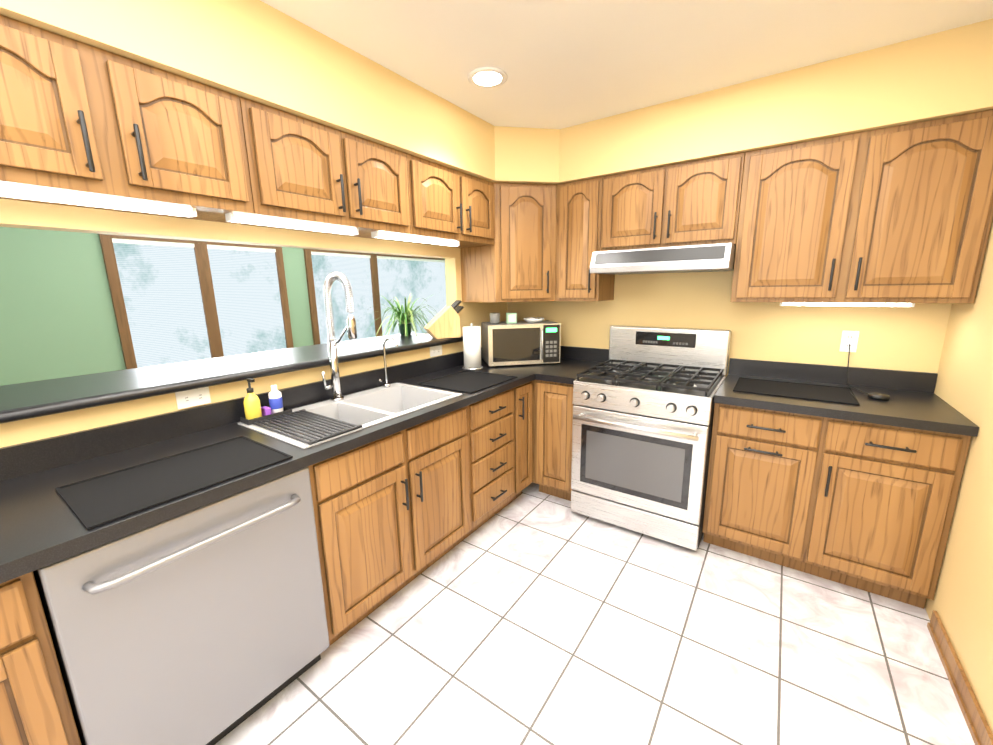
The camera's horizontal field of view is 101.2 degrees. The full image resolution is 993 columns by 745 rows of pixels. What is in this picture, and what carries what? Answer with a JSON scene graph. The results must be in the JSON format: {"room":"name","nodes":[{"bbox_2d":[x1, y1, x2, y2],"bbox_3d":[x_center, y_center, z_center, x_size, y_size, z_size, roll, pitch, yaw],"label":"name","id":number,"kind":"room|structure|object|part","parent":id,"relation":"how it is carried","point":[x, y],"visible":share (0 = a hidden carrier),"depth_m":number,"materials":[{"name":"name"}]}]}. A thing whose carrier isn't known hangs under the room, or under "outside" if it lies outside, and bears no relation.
{"room":"kitchen","nodes":[
{"label":"kitchen","id":0,"kind":"room"},
{"bbox_2d":[0,227,313,385],"bbox_3d":[-3.019,-0.503,3.841,0.100,2.456,9.000,7,14,34],"label":"wall","id":1,"kind":"structure","parent":0,"point":[57,317],"depth_m":3.19,"materials":[{"name":"green paint"}]},
{"bbox_2d":[98,234,293,368],"bbox_3d":[-2.790,-0.674,4.022,0.033,1.270,1.483,7,14,34],"label":"dining room window","id":2,"kind":"structure","parent":1,"relation":"in","point":[175,301],"depth_m":3.89,"materials":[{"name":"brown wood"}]},
{"bbox_2d":[303,249,445,344],"bbox_3d":[-1.373,-1.108,6.006,0.033,1.270,2.934,7,14,34],"label":"dining room window","id":3,"kind":"structure","parent":1,"relation":"in","point":[373,279],"depth_m":5.54,"materials":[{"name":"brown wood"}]},
{"bbox_2d":[0,199,457,447],"bbox_3d":[-1.195,-0.104,1.776,0.100,2.456,3.040,7,14,34],"label":"wall","id":4,"kind":"structure","parent":0,"point":[29,215],"depth_m":1.58,"materials":[{"name":"yellow paint"}]},
{"bbox_2d":[0,15,253,221],"bbox_3d":[-1.216,-0.719,1.218,0.361,0.388,0.778,7,14,34],"label":"upper cabinet","id":5,"kind":"object","parent":4,"relation":"attached to","point":[76,116],"visible":0.98,"depth_m":1.17,"materials":[{"name":"brown wood"}]},
{"bbox_2d":[0,183,196,217],"bbox_3d":[-1.210,-0.489,1.141,0.044,0.027,0.624,7,14,34],"label":"under-cabinet light","id":6,"kind":"object","parent":5,"relation":"attached to","point":[24,192],"visible":1,"depth_m":1.17,"materials":[{"name":"white plastic"}]},
{"bbox_2d":[175,387,210,408],"bbox_3d":[-1.233,0.103,1.661,0.007,0.070,0.115,7,14,34],"label":"outlet","id":7,"kind":"object","parent":4,"relation":"attached to","point":[192,398],"visible":0.94,"depth_m":1.66,"materials":[{"name":"white plastic"}]},
{"bbox_2d":[0,333,462,423],"bbox_3d":[-1.340,0.018,1.906,0.577,0.090,3.032,7,14,34],"label":"bar ledge","id":8,"kind":"object","parent":4,"relation":"on","point":[26,400],"visible":0.81,"depth_m":1.71,"materials":[{"name":"stone"}]},
{"bbox_2d":[367,294,438,337],"bbox_3d":[-0.689,-0.437,3.062,0.568,0.309,0.609,7,14,34],"label":"spider plant","id":9,"kind":"object","parent":8,"relation":"on","point":[405,320],"visible":0.98,"depth_m":3.04,"materials":[{"name":"green plant"}]},
{"bbox_2d":[424,300,463,338],"bbox_3d":[-0.366,-0.372,2.851,0.272,0.257,0.100,-7,13,-26],"label":"knife block","id":10,"kind":"object","parent":8,"relation":"on","point":[444,322],"visible":1,"depth_m":2.82,"materials":[{"name":"brown wood"}]},
{"bbox_2d":[220,96,409,238],"bbox_3d":[-0.771,-0.855,1.841,0.361,0.388,0.773,7,14,34],"label":"upper cabinet","id":11,"kind":"object","parent":4,"relation":"attached to","point":[301,169],"visible":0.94,"depth_m":1.68,"materials":[{"name":"brown wood"}]},
{"bbox_2d":[225,212,358,234],"bbox_3d":[-0.815,-0.610,1.694,0.044,0.027,0.544,7,14,34],"label":"under-cabinet light","id":12,"kind":"object","parent":11,"relation":"attached to","point":[253,219],"visible":1,"depth_m":1.63,"materials":[{"name":"white plastic"}]},
{"bbox_2d":[374,153,494,247],"bbox_3d":[-0.332,-0.990,2.456,0.361,0.388,0.758,7,14,34],"label":"upper cabinet","id":13,"kind":"object","parent":4,"relation":"attached to","point":[447,203],"visible":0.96,"depth_m":2.32,"materials":[{"name":"brown wood"}]},
{"bbox_2d":[371,231,459,246],"bbox_3d":[-0.420,-0.731,2.246,0.044,0.027,0.624,7,14,34],"label":"under-cabinet light","id":14,"kind":"object","parent":13,"relation":"attached to","point":[391,236],"visible":1,"depth_m":2.18,"materials":[{"name":"white plastic"}]},
{"bbox_2d":[430,345,441,356],"bbox_3d":[-0.415,-0.148,2.807,0.007,0.070,0.115,7,14,34],"label":"outlet","id":15,"kind":"object","parent":4,"relation":"attached to","point":[435,350],"visible":0.94,"depth_m":2.80,"materials":[{"name":"white plastic"}]},
{"bbox_2d":[445,247,506,351],"bbox_3d":[-0.136,-0.428,3.258,0.100,2.456,0.660,7,14,34],"label":"wall pier","id":16,"kind":"object","parent":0,"point":[475,313],"visible":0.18,"depth_m":3.02,"materials":[{"name":"yellow paint"}]},
{"bbox_2d":[215,482,974,744],"bbox_3d":[-0.390,1.368,0.812,2.810,0.060,5.700,7,14,34],"label":"floor","id":17,"kind":"structure","parent":0,"point":[531,614],"depth_m":1.65,"materials":[{"name":"tile"}]},
{"bbox_2d":[0,571,80,744],"bbox_3d":[-1.463,0.887,0.933,0.606,0.868,0.614,7,14,34],"label":"base cabinet","id":18,"kind":"object","parent":17,"relation":"on","point":[35,707],"visible":0.81,"depth_m":0.94,"materials":[{"name":"brown wood"}]},
{"bbox_2d":[33,467,329,744],"bbox_3d":[-1.060,0.780,1.419,0.646,0.867,0.650,7,14,34],"label":"dishwasher","id":19,"kind":"object","parent":17,"relation":"on","point":[205,625],"visible":0.67,"depth_m":1.19,"materials":[{"name":"silver metal"}]},
{"bbox_3d":[-0.823,0.476,1.183,0.054,0.022,0.538,7,14,34],"label":"handle","id":20,"kind":"part","parent":19,"relation":"part of","materials":[{"name":"silver metal"}]},
{"bbox_2d":[307,406,470,645],"bbox_3d":[-0.631,0.638,2.065,0.644,0.868,0.908,7,14,34],"label":"base cabinet","id":21,"kind":"object","parent":17,"relation":"on","point":[392,514],"visible":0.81,"depth_m":1.79,"materials":[{"name":"brown wood"}]},
{"bbox_2d":[461,388,513,541],"bbox_3d":[-0.239,0.518,2.614,0.644,0.868,0.458,7,14,34],"label":"base cabinet","id":22,"kind":"object","parent":17,"relation":"on","point":[490,448],"visible":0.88,"depth_m":2.41,"materials":[{"name":"brown wood"}]},
{"bbox_2d":[504,381,531,507],"bbox_3d":[-0.042,0.458,2.890,0.644,0.868,0.227,7,14,34],"label":"base cabinet","id":23,"kind":"object","parent":17,"relation":"on","point":[522,429],"visible":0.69,"depth_m":2.70,"materials":[{"name":"brown wood"}]},
{"bbox_2d":[531,380,574,500],"bbox_3d":[0.310,0.398,3.149,0.919,0.868,0.606,7,14,34],"label":"base cabinet","id":24,"kind":"object","parent":17,"relation":"on","point":[552,412],"visible":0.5,"depth_m":2.74,"materials":[{"name":"brown wood"}]},
{"bbox_2d":[0,346,567,583],"bbox_3d":[-0.631,0.143,1.962,0.660,0.140,3.497,7,14,34],"label":"countertop","id":25,"kind":"structure","parent":24,"relation":"on","point":[41,525],"depth_m":1.40,"materials":[{"name":"stone"}]},
{"bbox_2d":[55,436,292,529],"bbox_3d":[-0.992,0.314,1.292,0.365,0.006,0.510,7,14,34],"label":"drying mat","id":26,"kind":"object","parent":25,"relation":"on","point":[94,502],"visible":0.92,"depth_m":1.24,"materials":[{"name":"black rubber"}]},
{"bbox_2d":[321,272,356,400],"bbox_3d":[-0.774,-0.160,1.974,0.223,0.638,0.114,7,14,34],"label":"spring faucet","id":27,"kind":"object","parent":25,"relation":"on","point":[350,327],"visible":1,"depth_m":2.00,"materials":[{"name":"silver metal"}]},
{"bbox_2d":[237,383,462,448],"bbox_3d":[-0.646,0.274,1.991,0.515,0.220,0.894,7,14,34],"label":"sink basin","id":28,"kind":"object","parent":25,"relation":"in","point":[370,407],"visible":0.21,"depth_m":2.06,"materials":[{"name":"white ceramic"}]},
{"bbox_2d":[240,378,291,424],"bbox_3d":[-1.021,0.109,1.798,0.076,0.190,0.190,7,14,34],"label":"tray","id":29,"kind":"object","parent":28,"relation":"on","point":[254,410],"visible":1,"depth_m":1.76,"materials":[{"name":"black"}]},
{"bbox_2d":[268,385,283,413],"bbox_3d":[-0.997,0.124,1.840,0.053,0.135,0.053,7,14,34],"label":"bottle","id":30,"kind":"object","parent":29,"relation":"on","point":[275,397],"depth_m":1.82,"materials":[{"name":"white"}]},
{"bbox_2d":[253,409,361,444],"bbox_3d":[-0.793,0.218,1.702,0.432,0.011,0.230,7,14,34],"label":"rack","id":31,"kind":"object","parent":28,"relation":"on","point":[336,427],"visible":0.98,"depth_m":1.68,"materials":[{"name":"grey metal"}]},
{"bbox_2d":[378,337,397,387],"bbox_3d":[-0.608,-0.052,2.297,0.136,0.292,0.072,7,14,34],"label":"filter faucet","id":32,"kind":"object","parent":25,"relation":"on","point":[386,384],"visible":1,"depth_m":2.33,"materials":[{"name":"silver metal"}]},
{"bbox_2d":[417,370,517,393],"bbox_3d":[-0.170,0.049,2.506,0.410,0.006,0.470,7,14,34],"label":"drying mat","id":33,"kind":"object","parent":25,"relation":"on","point":[468,381],"visible":0.98,"depth_m":2.48,"materials":[{"name":"black rubber"}]},
{"bbox_2d":[462,323,482,369],"bbox_3d":[-0.172,-0.188,2.874,0.150,0.320,0.150,7,14,34],"label":"paper towel holder","id":34,"kind":"object","parent":25,"relation":"on","point":[472,345],"visible":1,"depth_m":2.83,"materials":[{"name":"white paper"}]},
{"bbox_2d":[482,320,560,366],"bbox_3d":[0.178,-0.224,3.069,0.530,0.300,0.356,-3,12,-10],"label":"microwave","id":35,"kind":"object","parent":25,"relation":"on","point":[517,343],"visible":1,"depth_m":2.92,"materials":[{"name":"silver metal"}]},
{"bbox_2d":[490,313,499,323],"bbox_3d":[-0.011,-0.393,2.967,0.076,0.078,0.076,7,14,34],"label":"cup","id":36,"kind":"object","parent":35,"relation":"on","point":[494,318],"visible":1,"depth_m":2.94,"materials":[{"name":"grey ceramic"}]},
{"bbox_2d":[506,313,516,323],"bbox_3d":[0.109,-0.401,3.002,0.070,0.075,0.052,-3,12,-10],"label":"timer","id":37,"kind":"object","parent":35,"relation":"on","point":[511,317],"visible":1,"depth_m":2.98,"materials":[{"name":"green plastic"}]},
{"bbox_2d":[523,317,543,322],"bbox_3d":[0.279,-0.395,3.051,0.156,0.038,0.154,7,14,34],"label":"dish","id":38,"kind":"object","parent":35,"relation":"on","point":[533,320],"visible":1,"depth_m":3.01,"materials":[{"name":"white ceramic"}]},
{"bbox_2d":[540,346,608,384],"bbox_3d":[0.562,-0.059,2.845,0.259,0.140,0.647,7,14,34],"label":"countertop","id":39,"kind":"structure","parent":24,"relation":"on","point":[574,360],"depth_m":3.00,"materials":[{"name":"stone"}]},
{"bbox_2d":[571,325,730,550],"bbox_3d":[0.950,0.343,2.573,0.756,1.190,0.735,7,14,34],"label":"range","id":40,"kind":"object","parent":17,"relation":"on","point":[643,410],"visible":1,"depth_m":2.38,"materials":[{"name":"silver metal"}]},
{"bbox_3d":[0.798,0.868,2.448,0.752,0.147,0.031,7,14,34],"label":"drawer","id":41,"kind":"part","parent":40,"relation":"part of","materials":[{"name":"silver metal"}]},
{"bbox_3d":[0.758,0.298,2.285,0.686,0.025,0.069,7,14,34],"label":"handle","id":42,"kind":"part","parent":40,"relation":"part of","materials":[{"name":"silver metal"}]},
{"bbox_3d":[0.781,0.533,2.361,0.626,0.380,0.002,7,14,34],"label":"door glass","id":43,"kind":"part","parent":40,"relation":"part of","materials":[{"name":"black glass"}]},
{"bbox_3d":[0.791,0.513,2.373,0.752,0.560,0.035,7,14,34],"label":"door","id":44,"kind":"part","parent":40,"relation":"part of","materials":[{"name":"silver metal"}]},
{"bbox_3d":[0.785,0.166,2.300,0.756,0.133,0.037,7,14,34],"label":"panel","id":45,"kind":"part","parent":40,"relation":"part of","materials":[{"name":"silver metal"}]},
{"bbox_2d":[573,366,725,399],"bbox_3d":[0.951,0.042,2.518,0.756,0.016,0.600,7,14,34],"label":"cooktop","id":46,"kind":"object","parent":40,"relation":"in","point":[624,387],"depth_m":2.34,"materials":[{"name":"silver metal"}]},
{"bbox_2d":[702,403,970,608],"bbox_3d":[1.681,0.576,2.185,0.916,0.868,0.644,7,14,34],"label":"base cabinet","id":47,"kind":"object","parent":17,"relation":"on","point":[868,507],"visible":1,"depth_m":1.91,"materials":[{"name":"brown wood"}]},
{"bbox_2d":[714,358,978,436],"bbox_3d":[1.677,0.080,2.087,0.917,0.140,0.632,7,14,34],"label":"countertop","id":48,"kind":"structure","parent":47,"relation":"on","point":[913,403],"depth_m":2.05,"materials":[{"name":"stone"}]},
{"bbox_2d":[733,377,859,405],"bbox_3d":[1.571,0.090,2.171,0.510,0.006,0.370,7,14,34],"label":"drying mat","id":49,"kind":"object","parent":48,"relation":"on","point":[835,394],"visible":0.9,"depth_m":2.15,"materials":[{"name":"black rubber"}]},
{"bbox_2d":[847,344,889,399],"bbox_3d":[1.903,-0.009,2.087,0.150,0.224,0.330,7,14,34],"label":"puck","id":50,"kind":"object","parent":48,"relation":"on","point":[877,396],"visible":1,"depth_m":1.98,"materials":[{"name":"black"}]},
{"bbox_2d":[260,0,992,128],"bbox_3d":[-0.458,-1.086,0.261,2.810,0.060,5.800,7,14,34],"label":"ceiling","id":51,"kind":"structure","parent":0,"point":[562,64],"depth_m":1.68,"materials":[{"name":"paint"}]},
{"bbox_2d":[468,67,506,87],"bbox_3d":[-0.043,-1.408,1.953,0.190,0.008,0.190,7,14,34],"label":"recessed light","id":52,"kind":"object","parent":51,"relation":"in","point":[487,77],"visible":1,"depth_m":1.94,"materials":[{"name":"white plastic"}]},
{"bbox_2d":[0,0,992,184],"bbox_3d":[0.002,-1.042,0.940,2.610,0.316,3.999,7,14,34],"label":"soffit","id":53,"kind":"structure","parent":51,"relation":"attached to","point":[259,51],"depth_m":1.78,"materials":[{"name":"yellow paint"}]},
{"bbox_2d":[507,271,951,376],"bbox_3d":[1.192,-0.354,2.800,2.810,2.456,0.100,7,14,34],"label":"wall","id":54,"kind":"structure","parent":0,"point":[903,338],"depth_m":2.48,"materials":[{"name":"yellow paint"}]},
{"bbox_2d":[460,183,556,301],"bbox_3d":[0.161,-0.911,2.973,0.602,0.768,0.602,7,14,34],"label":"upper cabinet","id":55,"kind":"object","parent":54,"relation":"attached to","point":[516,262],"visible":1,"depth_m":2.77,"materials":[{"name":"brown wood"}]},
{"bbox_2d":[555,177,614,300],"bbox_3d":[0.608,-0.885,2.810,0.316,0.768,0.361,7,14,34],"label":"upper cabinet","id":56,"kind":"object","parent":54,"relation":"attached to","point":[578,223],"visible":0.79,"depth_m":2.70,"materials":[{"name":"brown wood"}]},
{"bbox_2d":[600,152,744,250],"bbox_3d":[1.049,-0.980,2.474,0.762,0.458,0.361,7,14,34],"label":"upper cabinet","id":57,"kind":"object","parent":54,"relation":"attached to","point":[696,202],"visible":0.88,"depth_m":2.33,"materials":[{"name":"brown wood"}]},
{"bbox_2d":[590,243,735,274],"bbox_3d":[1.020,-0.679,2.487,0.754,0.133,0.476,7,14,34],"label":"range hood","id":58,"kind":"object","parent":57,"relation":"attached to","point":[701,258],"visible":0.94,"depth_m":2.28,"materials":[{"name":"silver metal"}]},
{"bbox_2d":[839,331,858,351],"bbox_3d":[1.937,-0.171,2.240,0.070,0.115,0.007,7,14,34],"label":"electrical outlet","id":59,"kind":"object","parent":54,"relation":"attached to","point":[849,337],"visible":1,"depth_m":2.24,"materials":[{"name":"white plastic"}]},
{"bbox_2d":[731,109,992,303],"bbox_3d":[1.742,-0.741,2.032,0.917,0.768,0.361,7,14,34],"label":"upper cabinet","id":60,"kind":"object","parent":54,"relation":"attached to","point":[899,214],"visible":1,"depth_m":1.88,"materials":[{"name":"brown wood"}]},
{"bbox_2d":[780,302,914,306],"bbox_3d":[1.731,-0.340,2.042,0.514,0.017,0.026,7,14,34],"label":"under-cabinet light","id":61,"kind":"object","parent":60,"relation":"attached to","point":[852,304],"visible":0.86,"depth_m":2.02,"materials":[{"name":"white plastic"}]},
{"bbox_2d":[925,219,992,733],"bbox_3d":[1.302,0.093,0.635,0.100,2.456,3.400,7,14,34],"label":"wall","id":62,"kind":"structure","parent":0,"point":[961,603],"depth_m":1.59,"materials":[{"name":"yellow paint"}]},
{"bbox_2d":[927,610,992,744],"bbox_3d":[0.459,1.496,-0.227,0.018,0.085,4.958,7,14,34],"label":"baseboard","id":63,"kind":"structure","parent":62,"relation":"attached to","point":[976,720],"depth_m":1.46,"materials":[{"name":"brown wood"}]}
]}

